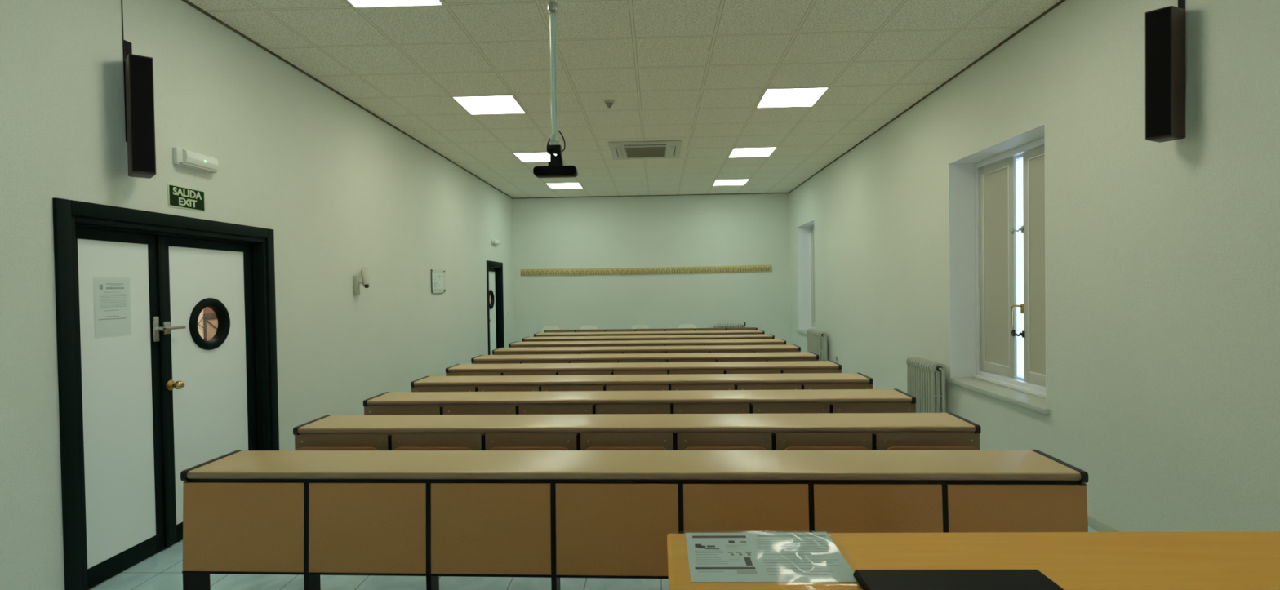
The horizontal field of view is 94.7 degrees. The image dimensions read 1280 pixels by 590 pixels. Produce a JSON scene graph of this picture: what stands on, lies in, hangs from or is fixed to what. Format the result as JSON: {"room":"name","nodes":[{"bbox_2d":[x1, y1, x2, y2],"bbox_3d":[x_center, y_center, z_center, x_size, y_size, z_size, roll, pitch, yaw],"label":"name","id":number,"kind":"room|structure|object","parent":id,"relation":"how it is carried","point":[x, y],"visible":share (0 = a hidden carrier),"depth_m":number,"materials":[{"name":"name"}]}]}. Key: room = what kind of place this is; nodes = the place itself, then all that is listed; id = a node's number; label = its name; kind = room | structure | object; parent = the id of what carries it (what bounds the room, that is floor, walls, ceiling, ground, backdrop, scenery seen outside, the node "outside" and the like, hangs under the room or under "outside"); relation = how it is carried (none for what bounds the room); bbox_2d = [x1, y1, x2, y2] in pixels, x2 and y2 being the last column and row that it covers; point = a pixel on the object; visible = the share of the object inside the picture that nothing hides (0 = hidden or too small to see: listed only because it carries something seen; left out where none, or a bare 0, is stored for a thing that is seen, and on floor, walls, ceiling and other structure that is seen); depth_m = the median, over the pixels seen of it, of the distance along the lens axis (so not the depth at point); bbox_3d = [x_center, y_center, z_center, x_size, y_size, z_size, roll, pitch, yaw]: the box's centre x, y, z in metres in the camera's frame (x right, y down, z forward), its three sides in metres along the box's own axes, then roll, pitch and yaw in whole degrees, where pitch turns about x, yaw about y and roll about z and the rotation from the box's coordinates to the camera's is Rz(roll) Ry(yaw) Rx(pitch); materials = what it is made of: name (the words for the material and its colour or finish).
{"room":"lecture hall","nodes":[
{"label":"lecture hall","id":0,"kind":"room"},
{"bbox_2d":[0,0,515,589],"bbox_3d":[-2.894,-0.166,4.532,0.150,3.410,15.300,-1,1,2],"label":"wall","id":1,"kind":"structure","parent":0,"point":[341,191],"depth_m":4.15,"materials":[{"name":"paint"}]},
{"bbox_2d":[121,0,155,178],"bbox_3d":[-2.783,-1.248,3.269,0.210,1.178,0.106,0,1,43],"label":"loudspeaker","id":2,"kind":"object","parent":1,"relation":"attached to","point":[138,70],"visible":1,"depth_m":3.21,"materials":[{"name":"black plastic"}]},
{"bbox_2d":[129,55,155,173],"bbox_3d":[-2.709,-0.983,3.212,0.092,0.621,0.006,-2,1,-36],"label":"grille","id":3,"kind":"object","parent":2,"relation":"attached to","point":[142,123],"depth_m":3.21,"materials":[{"name":"black"}]},
{"bbox_2d":[52,197,279,589],"bbox_3d":[-2.897,0.532,3.721,0.166,2.040,1.642,-1,1,2],"label":"door","id":4,"kind":"structure","parent":1,"relation":"in","point":[147,406],"depth_m":3.51,"materials":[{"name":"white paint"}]},
{"bbox_2d":[93,279,130,337],"bbox_3d":[-2.934,0.068,3.282,0.002,0.333,0.224,-1,1,2],"label":"notice","id":5,"kind":"object","parent":4,"relation":"attached to","point":[111,297],"visible":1,"depth_m":3.28,"materials":[{"name":"white paper"}]},
{"bbox_2d":[167,182,205,212],"bbox_3d":[-2.846,-0.608,3.709,0.006,0.140,0.292,-1,1,2],"label":"exit sign","id":6,"kind":"object","parent":1,"relation":"attached to","point":[179,197],"visible":1,"depth_m":3.69,"materials":[{"name":"green plastic"}]},
{"bbox_2d":[173,146,218,173],"bbox_3d":[-2.820,-0.855,3.758,0.062,0.105,0.310,-1,1,2],"label":"emergency light","id":7,"kind":"object","parent":1,"relation":"attached to","point":[183,157],"visible":1,"depth_m":3.71,"materials":[{"name":"white plastic"}]},
{"bbox_2d":[181,0,512,199],"bbox_3d":[-2.839,-1.865,4.503,0.014,0.014,15.300,-1,1,2],"label":"trim","id":8,"kind":"structure","parent":1,"relation":"attached to","point":[187,2],"depth_m":5.01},
{"bbox_2d":[353,266,369,295],"bbox_3d":[-2.715,-0.139,5.851,0.132,0.278,0.256,-1,1,2],"label":"camera","id":9,"kind":"object","parent":1,"relation":"attached to","point":[364,273],"visible":1,"depth_m":5.76,"materials":[{"name":"grey plastic"}]},
{"bbox_2d":[431,269,445,293],"bbox_3d":[-2.712,-0.177,7.936,0.020,0.321,0.479,-1,1,2],"label":"evacuation plan","id":10,"kind":"object","parent":1,"relation":"attached to","point":[437,281],"visible":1,"depth_m":7.91,"materials":[{"name":"white paper"}]},
{"bbox_2d":[486,260,504,355],"bbox_3d":[-2.698,0.415,10.751,0.166,2.045,1.025,-1,1,2],"label":"door","id":11,"kind":"structure","parent":1,"relation":"in","point":[494,269],"depth_m":11.01,"materials":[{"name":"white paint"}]},
{"bbox_2d":[491,238,499,245],"bbox_3d":[-2.623,-0.963,10.709,0.062,0.095,0.350,-1,1,2],"label":"emergency light","id":12,"kind":"object","parent":1,"relation":"attached to","point":[494,242],"visible":1,"depth_m":10.63,"materials":[{"name":"white plastic"}]},
{"bbox_2d":[197,295,490,339],"bbox_3d":[-4.773,-0.221,9.887,0.100,3.410,17.500,-1,1,2],"label":"wall","id":13,"kind":"structure","parent":0,"point":[201,330],"depth_m":6.47,"materials":[{"name":"beige paint"}]},
{"bbox_2d":[88,526,1098,589],"bbox_3d":[-0.003,1.545,4.478,5.780,0.100,15.340,-1,1,2],"label":"floor","id":14,"kind":"structure","parent":0,"point":[162,571],"depth_m":3.16,"materials":[{"name":"stone"}]},
{"bbox_2d":[541,325,559,333],"bbox_3d":[-1.758,1.015,11.493,0.478,0.792,0.456,-1,1,-1],"label":"plastic chair","id":15,"kind":"object","parent":14,"relation":"on","point":[553,327],"visible":0.07,"depth_m":11.69,"materials":[{"name":"white plastic"}]},
{"bbox_2d":[579,325,597,329],"bbox_3d":[-1.036,1.004,11.472,0.478,0.792,0.456,-1,1,6],"label":"plastic chair","id":16,"kind":"object","parent":14,"relation":"on","point":[584,327],"visible":0.09,"depth_m":11.67,"materials":[{"name":"white plastic"}]},
{"bbox_2d":[180,449,1088,589],"bbox_3d":[-0.089,1.139,2.707,3.927,0.769,0.352,-1,1,3],"label":"student desk","id":17,"kind":"object","parent":14,"relation":"on","point":[555,515],"visible":0.87,"depth_m":2.57,"materials":[{"name":"laminate"}]},
{"bbox_2d":[293,412,981,450],"bbox_3d":[-0.064,1.127,3.499,3.927,0.769,0.387,-1,1,3],"label":"student desk","id":18,"kind":"object","parent":14,"relation":"on","point":[948,431],"visible":0.44,"depth_m":3.38,"materials":[{"name":"laminate"}]},
{"bbox_2d":[363,388,915,435],"bbox_3d":[-0.038,1.113,4.313,3.927,0.769,0.387,-1,1,3],"label":"student desk","id":19,"kind":"object","parent":14,"relation":"on","point":[808,401],"visible":0.3,"depth_m":4.20,"materials":[{"name":"laminate"}]},
{"bbox_2d":[631,324,648,328],"bbox_3d":[0.007,0.988,11.462,0.478,0.792,0.456,-1,1,-1],"label":"plastic chair","id":20,"kind":"object","parent":14,"relation":"on","point":[635,326],"visible":0.06,"depth_m":11.66,"materials":[{"name":"white plastic"}]},
{"bbox_2d":[410,373,872,406],"bbox_3d":[-0.012,1.100,5.128,3.927,0.769,0.387,-1,1,3],"label":"student desk","id":21,"kind":"object","parent":14,"relation":"on","point":[811,380],"visible":0.34,"depth_m":5.02,"materials":[{"name":"laminate"}]},
{"bbox_2d":[445,360,841,386],"bbox_3d":[0.015,1.086,5.957,3.927,0.769,0.387,-1,1,3],"label":"student desk","id":22,"kind":"object","parent":14,"relation":"on","point":[805,366],"visible":0.22,"depth_m":5.85,"materials":[{"name":"laminate"}]},
{"bbox_2d":[471,351,818,373],"bbox_3d":[0.041,1.073,6.766,3.927,0.769,0.387,-1,1,3],"label":"student desk","id":23,"kind":"object","parent":14,"relation":"on","point":[793,356],"visible":0.22,"depth_m":6.66,"materials":[{"name":"laminate"}]},
{"bbox_2d":[492,344,800,362],"bbox_3d":[0.067,1.060,7.601,3.927,0.769,0.387,-1,1,3],"label":"student desk","id":24,"kind":"object","parent":14,"relation":"on","point":[788,348],"visible":0.23,"depth_m":7.49,"materials":[{"name":"laminate"}]},
{"bbox_2d":[508,338,786,353],"bbox_3d":[0.094,1.046,8.435,3.927,0.769,0.387,-1,1,3],"label":"student desk","id":25,"kind":"object","parent":14,"relation":"on","point":[766,341],"visible":0.21,"depth_m":8.33,"materials":[{"name":"laminate"}]},
{"bbox_2d":[522,333,774,346],"bbox_3d":[0.121,1.032,9.270,3.927,0.769,0.387,-1,1,3],"label":"student desk","id":26,"kind":"object","parent":14,"relation":"on","point":[528,339],"visible":0.19,"depth_m":9.16,"materials":[{"name":"laminate"}]},
{"bbox_2d":[533,329,764,341],"bbox_3d":[0.148,1.019,10.119,3.927,0.769,0.387,-1,1,3],"label":"student desk","id":27,"kind":"object","parent":14,"relation":"on","point":[758,331],"visible":0.18,"depth_m":10.01,"materials":[{"name":"laminate"}]},
{"bbox_2d":[544,327,757,336],"bbox_3d":[0.189,1.000,10.722,3.869,0.785,0.270,-1,1,3],"label":"bench","id":28,"kind":"object","parent":14,"relation":"on","point":[738,328],"visible":0.12,"depth_m":10.64,"materials":[{"name":"brown wood"}]},
{"bbox_2d":[678,324,696,328],"bbox_3d":[0.918,0.974,11.436,0.478,0.792,0.456,-1,1,5],"label":"plastic chair","id":29,"kind":"object","parent":14,"relation":"on","point":[683,326],"visible":0.06,"depth_m":11.63,"materials":[{"name":"white plastic"}]},
{"bbox_2d":[713,322,745,328],"bbox_3d":[1.825,0.953,11.965,0.650,0.790,0.150,-1,1,2],"label":"radiator","id":30,"kind":"object","parent":14,"relation":"on","point":[733,326],"visible":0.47,"depth_m":11.91,"materials":[{"name":"white metal"}]},
{"bbox_2d":[806,328,827,360],"bbox_3d":[2.886,0.974,9.592,0.150,0.790,0.804,-1,1,2],"label":"radiator","id":31,"kind":"object","parent":14,"relation":"on","point":[816,340],"visible":0.58,"depth_m":9.33,"materials":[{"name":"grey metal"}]},
{"bbox_2d":[906,356,946,413],"bbox_3d":[2.775,1.032,5.704,0.150,0.800,0.650,-1,1,2],"label":"radiator","id":32,"kind":"object","parent":14,"relation":"on","point":[926,379],"visible":0.58,"depth_m":5.57,"materials":[{"name":"white metal"}]},
{"bbox_2d":[666,531,1279,589],"bbox_3d":[0.799,1.031,0.896,1.486,1.015,0.802,-1,1,2],"label":"desk","id":33,"kind":"object","parent":14,"relation":"on","point":[1173,560],"visible":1,"depth_m":1.17,"materials":[{"name":"brown wood"}]},
{"bbox_2d":[685,532,857,582],"bbox_3d":[0.252,0.526,1.194,0.310,0.001,0.216,-1,1,2],"label":"instruction sheet","id":34,"kind":"object","parent":33,"relation":"on","point":[754,557],"visible":1,"depth_m":1.18,"materials":[{"name":"white paper"}]},
{"bbox_2d":[853,569,1064,589],"bbox_3d":[0.560,0.516,0.975,0.333,0.018,0.241,-1,1,2],"label":"desk pad","id":35,"kind":"object","parent":33,"relation":"on","point":[868,580],"visible":1,"depth_m":1.05,"materials":[{"name":"black leather"}]},
{"bbox_2d":[187,0,1060,198],"bbox_3d":[-0.018,-1.964,4.421,5.700,0.100,15.340,-1,1,2],"label":"ceiling","id":36,"kind":"structure","parent":0,"point":[695,73],"depth_m":5.01,"materials":[{"name":"tile"}]},
{"bbox_2d":[346,0,444,8],"bbox_3d":[-1.571,-1.871,3.536,0.590,0.010,0.590,-1,1,2],"label":"recessed light","id":37,"kind":"object","parent":36,"relation":"in","point":[355,3],"visible":1,"depth_m":3.79,"materials":[{"name":"white plastic"}]},
{"bbox_2d":[451,94,526,115],"bbox_3d":[-1.503,-1.910,5.935,0.590,0.010,0.590,-1,1,2],"label":"recessed light","id":38,"kind":"object","parent":36,"relation":"in","point":[494,104],"visible":1,"depth_m":5.91,"materials":[{"name":"white plastic"}]},
{"bbox_2d":[512,151,556,162],"bbox_3d":[-1.435,-1.949,8.334,0.590,0.010,0.590,-1,1,2],"label":"recessed light","id":39,"kind":"object","parent":36,"relation":"in","point":[530,157],"visible":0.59,"depth_m":8.30,"materials":[{"name":"white plastic"}]},
{"bbox_2d":[533,0,577,177],"bbox_3d":[-0.468,-1.265,3.194,0.233,1.244,0.117,-1,1,2],"label":"projector","id":40,"kind":"object","parent":36,"relation":"hanging from","point":[555,169],"visible":1,"depth_m":3.18,"materials":[{"name":"black plastic"}]},
{"bbox_2d":[545,182,582,189],"bbox_3d":[-1.367,-1.988,10.732,0.590,0.010,0.590,-1,1,2],"label":"recessed light","id":41,"kind":"object","parent":36,"relation":"in","point":[553,185],"visible":1,"depth_m":10.71,"materials":[{"name":"white plastic"}]},
{"bbox_2d":[604,99,614,108],"bbox_3d":[-0.306,-1.900,5.881,0.102,0.066,0.102,-1,1,2],"label":"smoke detector","id":42,"kind":"object","parent":36,"relation":"attached to","point":[609,103],"visible":1,"depth_m":5.86,"materials":[{"name":"grey plastic"}]},
{"bbox_2d":[608,140,682,159],"bbox_3d":[0.079,-1.950,8.000,0.950,0.044,0.950,-1,1,2],"label":"air conditioner","id":43,"kind":"object","parent":36,"relation":"attached to","point":[671,148],"visible":1,"depth_m":7.85,"materials":[{"name":"grey plastic"}]},
{"bbox_2d":[625,146,666,157],"bbox_3d":[0.079,-1.935,8.001,0.540,0.014,0.540,-1,1,2],"label":"grille","id":44,"kind":"object","parent":43,"relation":"attached to","point":[635,152],"depth_m":7.97,"materials":[{"name":"beige"}]},
{"bbox_2d":[712,178,749,186],"bbox_3d":[1.631,-2.034,10.646,0.590,0.010,0.590,-1,1,2],"label":"recessed light","id":45,"kind":"object","parent":36,"relation":"in","point":[736,181],"visible":1,"depth_m":10.62,"materials":[{"name":"white plastic"}]},
{"bbox_2d":[728,146,777,157],"bbox_3d":[1.563,-1.995,8.248,0.590,0.010,0.590,-1,1,2],"label":"recessed light","id":46,"kind":"object","parent":36,"relation":"in","point":[749,152],"visible":1,"depth_m":8.22,"materials":[{"name":"white plastic"}]},
{"bbox_2d":[755,86,829,107],"bbox_3d":[1.495,-1.956,5.849,0.590,0.010,0.590,-1,1,2],"label":"recessed light","id":47,"kind":"object","parent":36,"relation":"in","point":[787,96],"visible":1,"depth_m":5.82,"materials":[{"name":"white plastic"}]},
{"bbox_2d":[512,193,791,345],"bbox_3d":[0.228,-0.336,12.170,5.660,3.410,0.150,-1,1,2],"label":"wall","id":48,"kind":"structure","parent":0,"point":[723,229],"depth_m":12.09,"materials":[{"name":"paint"}]},
{"bbox_2d":[520,268,569,275],"bbox_3d":[-1.954,-0.470,12.130,1.017,0.136,0.048,-1,1,2],"label":"coat rack","id":49,"kind":"object","parent":48,"relation":"attached to","point":[544,272],"visible":1,"depth_m":12.13,"materials":[{"name":"brown wood"}]},
{"bbox_2d":[569,267,620,275],"bbox_3d":[-0.926,-0.483,12.100,1.028,0.136,0.048,-1,1,2],"label":"coat rack","id":50,"kind":"object","parent":48,"relation":"attached to","point":[601,271],"visible":1,"depth_m":12.10,"materials":[{"name":"brown wood"}]},
{"bbox_2d":[620,266,671,275],"bbox_3d":[0.110,-0.495,12.071,1.031,0.136,0.048,-1,1,2],"label":"coat rack","id":51,"kind":"object","parent":48,"relation":"attached to","point":[658,270],"visible":1,"depth_m":12.07,"materials":[{"name":"brown wood"}]},
{"bbox_2d":[512,192,788,199],"bbox_3d":[0.199,-2.032,12.061,5.632,0.014,0.014,-1,1,2],"label":"trim","id":52,"kind":"structure","parent":48,"relation":"attached to","point":[764,193],"depth_m":12.05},
{"bbox_2d":[671,266,721,273],"bbox_3d":[1.149,-0.514,12.041,1.036,0.136,0.048,-1,1,2],"label":"coat rack","id":53,"kind":"object","parent":48,"relation":"attached to","point":[700,269],"visible":1,"depth_m":12.04,"materials":[{"name":"brown wood"}]},
{"bbox_2d":[721,264,772,272],"bbox_3d":[2.180,-0.538,12.011,1.015,0.136,0.048,-1,1,2],"label":"coat rack","id":54,"kind":"object","parent":48,"relation":"attached to","point":[768,268],"visible":1,"depth_m":12.01,"materials":[{"name":"brown wood"}]},
{"bbox_2d":[789,0,1279,532],"bbox_3d":[3.017,-0.256,4.363,0.360,3.410,15.300,-1,1,2],"label":"wall","id":55,"kind":"structure","parent":0,"point":[1162,260],"depth_m":3.47,"materials":[{"name":"paint"}]},
{"bbox_2d":[796,220,815,335],"bbox_3d":[3.176,-0.292,10.726,0.385,2.025,1.270,-1,1,2],"label":"window","id":56,"kind":"structure","parent":55,"relation":"in","point":[806,243],"depth_m":11.32,"materials":[{"name":"white glass"}]},
{"bbox_2d":[811,228,815,326],"bbox_3d":[3.290,-0.324,11.033,0.025,1.846,0.492,-1,1,2],"label":"shutter","id":57,"kind":"object","parent":56,"relation":"attached to","point":[813,317],"depth_m":11.20,"materials":[{"name":"grey paint"}]},
{"bbox_2d":[788,0,1066,193],"bbox_3d":[2.804,-1.951,4.341,0.014,0.014,15.300,-1,1,2],"label":"trim","id":58,"kind":"structure","parent":55,"relation":"attached to","point":[1060,2],"depth_m":5.22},
{"bbox_2d":[946,123,1048,414],"bbox_3d":[3.008,-0.195,4.784,0.385,2.025,1.420,-1,1,2],"label":"window","id":59,"kind":"structure","parent":55,"relation":"in","point":[997,241],"depth_m":5.05,"materials":[{"name":"white paint"}]},
{"bbox_2d":[979,156,1017,378],"bbox_3d":[3.123,-0.229,5.157,0.025,1.846,0.512,-1,1,2],"label":"shutter","id":60,"kind":"object","parent":59,"relation":"attached to","point":[997,201],"depth_m":5.13,"materials":[{"name":"grey paint"}]},
{"bbox_2d":[1022,145,1045,386],"bbox_3d":[3.103,-0.217,4.464,0.025,1.846,0.610,-1,1,2],"label":"shutter","id":61,"kind":"object","parent":59,"relation":"attached to","point":[1033,156],"depth_m":4.64,"materials":[{"name":"grey paint"}]},
{"bbox_2d":[1087,514,1120,532],"bbox_3d":[2.858,1.416,4.394,0.012,0.070,15.300,-1,1,2],"label":"baseboard","id":62,"kind":"structure","parent":55,"relation":"attached to","point":[1095,524],"depth_m":3.63,"materials":[{"name":"stone"}]},
{"bbox_2d":[1145,0,1185,142],"bbox_3d":[2.691,-1.357,3.015,0.190,1.124,0.104,-1,1,-26],"label":"loudspeaker","id":63,"kind":"object","parent":55,"relation":"attached to","point":[1165,27],"visible":1,"depth_m":2.98,"materials":[{"name":"black plastic"}]},
{"bbox_2d":[1146,7,1170,137],"bbox_3d":[2.625,-1.123,2.988,0.093,0.632,0.006,0,1,44],"label":"grille","id":64,"kind":"object","parent":63,"relation":"attached to","point":[1158,20],"depth_m":2.98,"materials":[{"name":"black"}]},
{"bbox_3d":[-3.719,1.518,9.885,1.955,0.100,17.500,-1,1,2],"label":"floor","id":65,"kind":"structure","parent":0,"visible":0},
{"bbox_2d":[197,306,217,341],"bbox_3d":[-4.787,0.575,6.672,0.020,1.910,0.953,-1,1,2],"label":"screen","id":66,"kind":"object","parent":65,"relation":"on","point":[210,317],"visible":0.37,"depth_m":6.57,"materials":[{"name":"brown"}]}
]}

